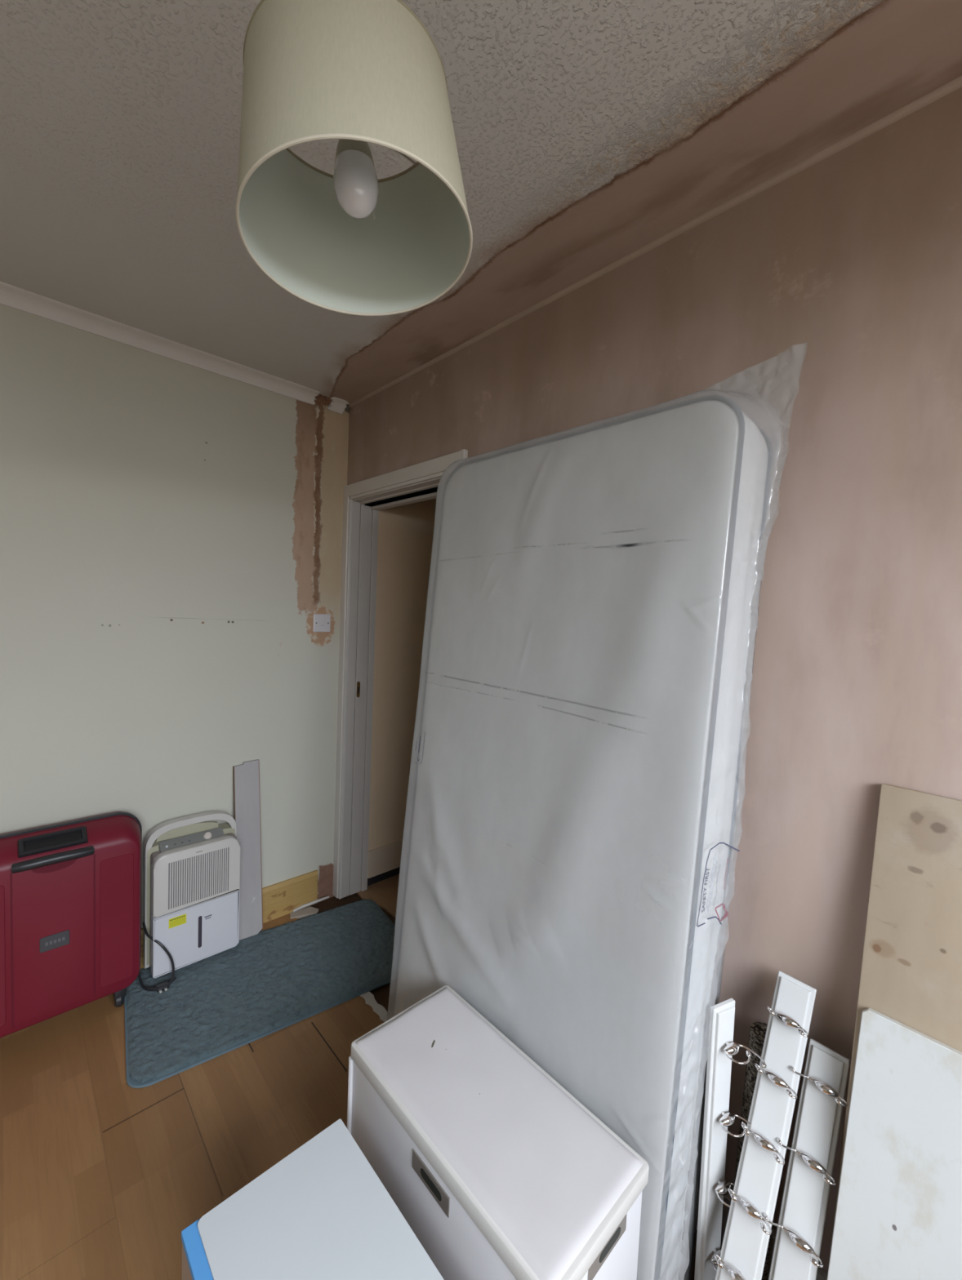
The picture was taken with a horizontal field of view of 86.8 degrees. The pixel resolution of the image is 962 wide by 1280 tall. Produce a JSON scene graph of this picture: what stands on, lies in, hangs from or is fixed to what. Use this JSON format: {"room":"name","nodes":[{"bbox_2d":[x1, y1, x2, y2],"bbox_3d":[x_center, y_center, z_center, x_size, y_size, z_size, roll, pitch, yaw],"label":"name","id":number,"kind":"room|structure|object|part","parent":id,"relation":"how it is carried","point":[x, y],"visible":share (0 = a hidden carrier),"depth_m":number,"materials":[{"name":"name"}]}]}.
{"room":"bedroom under renovation","nodes":[
{"label":"bedroom under renovation","id":0,"kind":"room"},
{"bbox_2d":[0,303,348,928],"bbox_3d":[-1.823,0.095,1.545,3.000,2.444,0.120,-1,4,-43],"label":"wall","id":1,"kind":"structure","parent":0,"point":[171,531],"depth_m":1.98,"materials":[{"name":"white paint"}]},
{"bbox_2d":[0,280,320,404],"bbox_3d":[-1.776,-1.092,1.358,2.832,0.050,0.048,-1,4,-43],"label":"trim","id":2,"kind":"structure","parent":1,"relation":"attached to","point":[12,296],"depth_m":1.87,"materials":[{"name":"white paint"}]},
{"bbox_2d":[140,870,318,968],"bbox_3d":[-1.861,1.227,1.522,2.896,0.159,0.020,-1,4,-43],"label":"baseboard","id":3,"kind":"structure","parent":1,"relation":"attached to","point":[279,900],"depth_m":2.40,"materials":[{"name":"yellow wood"}]},
{"bbox_2d":[312,613,330,631],"bbox_3d":[-0.761,-0.081,2.435,0.086,0.086,0.012,-1,4,-43],"label":"wall plate","id":4,"kind":"object","parent":1,"relation":"attached to","point":[321,622],"visible":1,"depth_m":2.43,"materials":[{"name":"white plastic"}]},
{"bbox_2d":[314,394,331,405],"bbox_3d":[-0.729,-1.105,2.354,0.082,0.047,0.028,-1,4,-43],"label":"trim","id":5,"kind":"structure","parent":1,"relation":"attached to","point":[322,400],"depth_m":2.35,"materials":[{"name":"brown paint"}]},
{"bbox_2d":[327,396,349,414],"bbox_3d":[-0.671,-1.104,2.396,0.096,0.050,0.048,-1,4,-43],"label":"trim","id":6,"kind":"structure","parent":1,"relation":"attached to","point":[338,405],"depth_m":2.40,"materials":[{"name":"white paint"}]},
{"bbox_2d":[344,404,351,413],"bbox_3d":[-0.640,-1.110,2.439,0.031,0.039,0.025,-1,4,-43],"label":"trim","id":7,"kind":"structure","parent":1,"relation":"attached to","point":[348,408],"depth_m":2.44,"materials":[{"name":"paint"}]},
{"bbox_2d":[0,871,697,1279],"bbox_3d":[-0.179,1.448,0.870,4.750,0.060,3.600,-1,4,-43],"label":"floor","id":8,"kind":"structure","parent":0,"point":[102,1177],"depth_m":1.41,"materials":[{"name":"brown wood"}]},
{"bbox_2d":[0,811,142,1038],"bbox_3d":[-1.446,0.970,1.719,0.508,0.688,0.236,-1,4,-43],"label":"suitcase","id":9,"kind":"object","parent":8,"relation":"on","point":[70,891],"visible":1,"depth_m":1.68,"materials":[{"name":"dark red hard plastic"},{"name":"black plastic"},{"name":"grey plastic"}]},
{"bbox_3d":[-1.368,0.702,1.631,0.204,0.034,0.039,-1,4,-43],"label":"carry handle","id":10,"kind":"part","parent":9,"relation":"part of","materials":[{"name":"black plastic"}]},
{"bbox_2d":[124,897,400,1088],"bbox_3d":[-0.799,1.313,2.032,1.020,0.022,0.580,0,4,-36],"label":"rug","id":11,"kind":"object","parent":8,"relation":"on","point":[275,979],"visible":0.93,"depth_m":1.92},
{"bbox_2d":[137,810,239,994],"bbox_3d":[-1.138,1.001,2.005,0.355,0.571,0.216,-1,4,-43],"label":"dehumidifier","id":12,"kind":"object","parent":11,"relation":"on","point":[191,886],"visible":0.98,"depth_m":1.98,"materials":[{"name":"plastic"}]},
{"bbox_3d":[-1.236,1.187,1.903,0.166,0.203,0.075,3,3,15],"label":"power cord","id":13,"kind":"part","parent":12,"relation":"part of","materials":[{"name":"black plastic"}]},
{"bbox_2d":[169,917,186,927],"bbox_3d":[-1.159,1.079,1.946,0.055,0.018,0.001,-1,4,-43],"label":"sticker","id":14,"kind":"object","parent":12,"relation":"on","point":[174,922],"depth_m":1.95,"materials":[{"name":"yellow paper"}]},
{"bbox_3d":[-1.180,0.763,2.051,0.225,0.039,0.014,-1,4,-43],"label":"grip panel","id":15,"kind":"part","parent":12,"relation":"part of","materials":[{"name":"plastic"}]},
{"bbox_3d":[-1.144,0.802,2.020,0.225,0.047,0.042,-1,4,-43],"label":"control panel","id":16,"kind":"part","parent":12,"relation":"part of","materials":[{"name":"grey plastic"}]},
{"bbox_3d":[-1.125,1.150,2.014,0.304,0.231,0.042,-1,4,-43],"label":"water tank","id":17,"kind":"part","parent":12,"relation":"part of","materials":[{"name":"white plastic"}]},
{"bbox_2d":[168,846,230,909],"bbox_3d":[-1.098,0.928,1.989,0.216,0.180,0.001,-1,4,-43],"label":"grille","id":18,"kind":"object","parent":12,"relation":"attached to","point":[196,877],"depth_m":1.98,"materials":[{"name":"beige plastic"}]},
{"bbox_3d":[-1.103,0.788,2.054,0.030,0.023,0.028,-1,4,-43],"label":"knob","id":19,"kind":"part","parent":12,"relation":"part of","materials":[{"name":"white plastic"}]},
{"bbox_2d":[232,759,262,940],"bbox_3d":[-1.018,0.911,2.223,0.106,0.753,0.100,-1,4,-43],"label":"plank","id":20,"kind":"object","parent":11,"relation":"on","point":[246,775],"visible":0.8,"depth_m":2.22,"materials":[{"name":"grey paint"}]},
{"bbox_2d":[289,906,318,919],"bbox_3d":[-0.844,1.304,2.431,0.131,0.016,0.066,1,4,-25],"label":"scrap","id":21,"kind":"object","parent":8,"relation":"on","point":[308,911],"visible":0.92,"depth_m":2.42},
{"bbox_2d":[292,895,328,912],"bbox_3d":[-0.827,1.283,2.477,0.181,0.016,0.018,-1,4,-42],"label":"wood sliver","id":22,"kind":"object","parent":21,"relation":"on","point":[313,902],"visible":1,"depth_m":2.47,"materials":[{"name":"white paint"}]},
{"bbox_2d":[181,1119,444,1279],"bbox_3d":[-0.243,1.220,0.800,0.294,0.396,0.499,-1,4,-43],"label":"cardboard box","id":23,"kind":"object","parent":8,"relation":"on","point":[322,1211],"visible":1,"depth_m":0.88,"materials":[{"name":"white cardboard"}]},
{"bbox_2d":[359,991,391,1022],"bbox_3d":[-0.385,1.356,1.872,0.044,0.014,0.240,-1,4,-43],"label":"strip","id":24,"kind":"object","parent":8,"relation":"on","point":[380,1010],"visible":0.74,"depth_m":1.87,"materials":[{"name":"beige paper"}]},
{"bbox_2d":[346,985,648,1279],"bbox_3d":[-0.005,1.175,1.065,0.291,0.476,0.596,-1,4,-43],"label":"storage box","id":25,"kind":"object","parent":8,"relation":"on","point":[496,1170],"visible":1,"depth_m":0.96,"materials":[{"name":"white plastic"}]},
{"bbox_3d":[-0.307,1.175,1.183,0.011,0.429,0.011,1,3,-21],"label":"corner trim","id":26,"kind":"part","parent":25,"relation":"part of","materials":[{"name":"white plastic"}]},
{"bbox_3d":[-0.096,1.019,0.956,0.003,0.037,0.112,-1,4,-43],"label":"handle plate","id":27,"kind":"part","parent":25,"relation":"part of","materials":[{"name":"grey plastic"}]},
{"bbox_3d":[0.213,1.016,0.854,0.112,0.037,0.003,-1,4,-43],"label":"handle plate","id":28,"kind":"part","parent":25,"relation":"part of","materials":[{"name":"grey plastic"}]},
{"bbox_2d":[392,395,772,1279],"bbox_3d":[0.156,0.447,1.328,0.313,1.919,0.892,-1,4,-43],"label":"mattress","id":29,"kind":"object","parent":8,"relation":"on","point":[557,860],"visible":0.68,"depth_m":1.11,"materials":[{"name":"white fabric"}]},
{"bbox_2d":[391,389,774,1279],"bbox_3d":[0.164,0.402,1.319,0.336,1.992,1.012,-1,4,-43],"label":"plastic wrap","id":30,"kind":"object","parent":29,"relation":"on","point":[668,1264],"visible":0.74,"depth_m":1.02,"materials":[{"name":"clear plastic"}]},
{"bbox_2d":[693,998,766,1279],"bbox_3d":[0.495,1.085,1.012,0.073,0.705,0.082,0,4,-25],"label":"coat rack","id":31,"kind":"object","parent":8,"relation":"on","point":[721,1046],"visible":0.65,"depth_m":1.02,"materials":[{"name":"white paint"}]},
{"bbox_2d":[733,1022,773,1279],"bbox_3d":[0.584,1.136,1.079,0.128,0.602,0.076,-1,4,-43],"label":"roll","id":32,"kind":"object","parent":8,"relation":"on","point":[757,1029],"visible":0.28,"depth_m":1.07,"materials":[{"name":"black"}]},
{"bbox_2d":[714,970,816,1279],"bbox_3d":[0.518,1.071,0.963,0.321,0.749,0.080,0,4,-40],"label":"coat rack","id":33,"kind":"object","parent":8,"relation":"on","point":[747,1233],"visible":1,"depth_m":0.98,"materials":[{"name":"white paint"}]},
{"bbox_2d":[762,1038,849,1279],"bbox_3d":[0.570,1.125,0.929,0.274,0.647,0.096,-1,4,-42],"label":"coat rack","id":34,"kind":"object","parent":8,"relation":"on","point":[800,1225],"visible":1,"depth_m":0.95,"materials":[{"name":"white paint"}]},
{"bbox_2d":[826,1008,961,1279],"bbox_3d":[0.758,1.079,0.738,0.221,0.780,0.420,-1,4,-43],"label":"panel","id":35,"kind":"object","parent":8,"relation":"on","point":[898,1214],"visible":1,"depth_m":0.85,"materials":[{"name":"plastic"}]},
{"bbox_2d":[829,783,961,1256],"bbox_3d":[0.834,0.875,0.805,0.145,1.179,0.420,-1,4,-43],"label":"wooden board","id":36,"kind":"object","parent":8,"relation":"on","point":[911,968],"visible":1,"depth_m":0.91,"materials":[{"name":"beige wood"}]},
{"bbox_2d":[368,497,442,850],"bbox_3d":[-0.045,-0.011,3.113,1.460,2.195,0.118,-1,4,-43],"label":"door","id":37,"kind":"structure","parent":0,"point":[406,532],"depth_m":2.69,"materials":[{"name":"beige paint"}]},
{"bbox_2d":[367,864,407,885],"bbox_3d":[-0.109,1.262,3.196,1.460,0.072,0.090,-1,4,-43],"label":"trim","id":38,"kind":"structure","parent":37,"relation":"attached to","point":[394,872],"depth_m":2.76,"materials":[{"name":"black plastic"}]},
{"bbox_2d":[367,837,409,878],"bbox_3d":[-0.092,1.155,3.176,1.460,0.145,0.128,-1,4,-43],"label":"baseboard","id":39,"kind":"structure","parent":37,"relation":"attached to","point":[386,858],"depth_m":2.71,"materials":[{"name":"brown wood"}]},
{"bbox_2d":[0,0,961,404],"bbox_3d":[-0.600,-1.052,0.230,3.000,0.100,3.540,-1,4,-43],"label":"ceiling","id":40,"kind":"structure","parent":0,"point":[588,133],"depth_m":1.04,"materials":[{"name":"paint"}]},
{"bbox_2d":[235,0,472,315],"bbox_3d":[-0.152,-0.759,0.670,0.302,0.496,0.301,-1,4,-43],"label":"pendant lamp","id":41,"kind":"object","parent":40,"relation":"hanging from","point":[355,73],"visible":1,"depth_m":0.63,"materials":[{"name":"beige fabric"}]},
{"bbox_3d":[-0.158,-0.626,0.678,0.300,0.226,0.298,-1,4,-43],"label":"lamp shade","id":42,"kind":"part","parent":41,"relation":"part of","materials":[{"name":"beige fabric"}]},
{"bbox_3d":[-0.168,-0.659,0.680,0.053,0.059,0.053,-1,4,-43],"label":"bulb","id":43,"kind":"part","parent":41,"relation":"part of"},
{"bbox_3d":[-0.167,-0.604,0.682,0.059,0.063,0.060,-1,4,-43],"label":"bulb","id":44,"kind":"part","parent":41,"relation":"part of","materials":[{"name":"white glass"}]},
{"bbox_2d":[341,87,961,1273],"bbox_3d":[0.490,0.204,1.378,0.140,2.444,3.540,-1,4,-43],"label":"wall","id":45,"kind":"structure","parent":0,"point":[824,304],"depth_m":1.06,"materials":[{"name":"paint"}]},
{"bbox_2d":[332,448,467,899],"bbox_3d":[-0.349,0.304,2.259,0.161,2.049,0.888,-1,4,-43],"label":"door frame","id":46,"kind":"structure","parent":45,"relation":"in","point":[418,482],"depth_m":2.52,"materials":[{"name":"white wood"}]},
{"bbox_3d":[-0.684,0.276,2.511,0.019,2.047,0.060,-1,4,-43],"label":"casing","id":47,"kind":"part","parent":46,"relation":"part of","materials":[{"name":"white wood"}]},
{"bbox_3d":[-0.611,0.246,2.533,0.018,0.080,0.002,-1,4,-43],"label":"strike plate","id":48,"kind":"part","parent":46,"relation":"part of","materials":[{"name":"black metal"}]},
{"bbox_3d":[-0.351,-0.680,2.147,0.019,0.070,0.816,-1,4,-43],"label":"casing","id":49,"kind":"part","parent":46,"relation":"part of","materials":[{"name":"white wood"}]},
{"bbox_3d":[-0.119,0.334,1.910,0.019,2.049,0.063,-1,4,-43],"label":"casing","id":50,"kind":"part","parent":46,"relation":"part of","materials":[{"name":"white wood"}]},
{"bbox_2d":[348,75,961,407],"bbox_3d":[0.487,-1.009,1.257,0.011,0.011,3.300,-1,4,-43],"label":"trim","id":51,"kind":"structure","parent":45,"relation":"attached to","point":[955,84],"depth_m":1.17,"materials":[{"name":"paint"}]},
{"bbox_2d":[696,1193,827,1279],"bbox_3d":[0.684,1.373,1.069,0.018,0.140,2.380,-1,4,-43],"label":"baseboard","id":52,"kind":"structure","parent":45,"relation":"attached to","point":[821,1274],"depth_m":1.17,"materials":[{"name":"white wood"}]}
]}

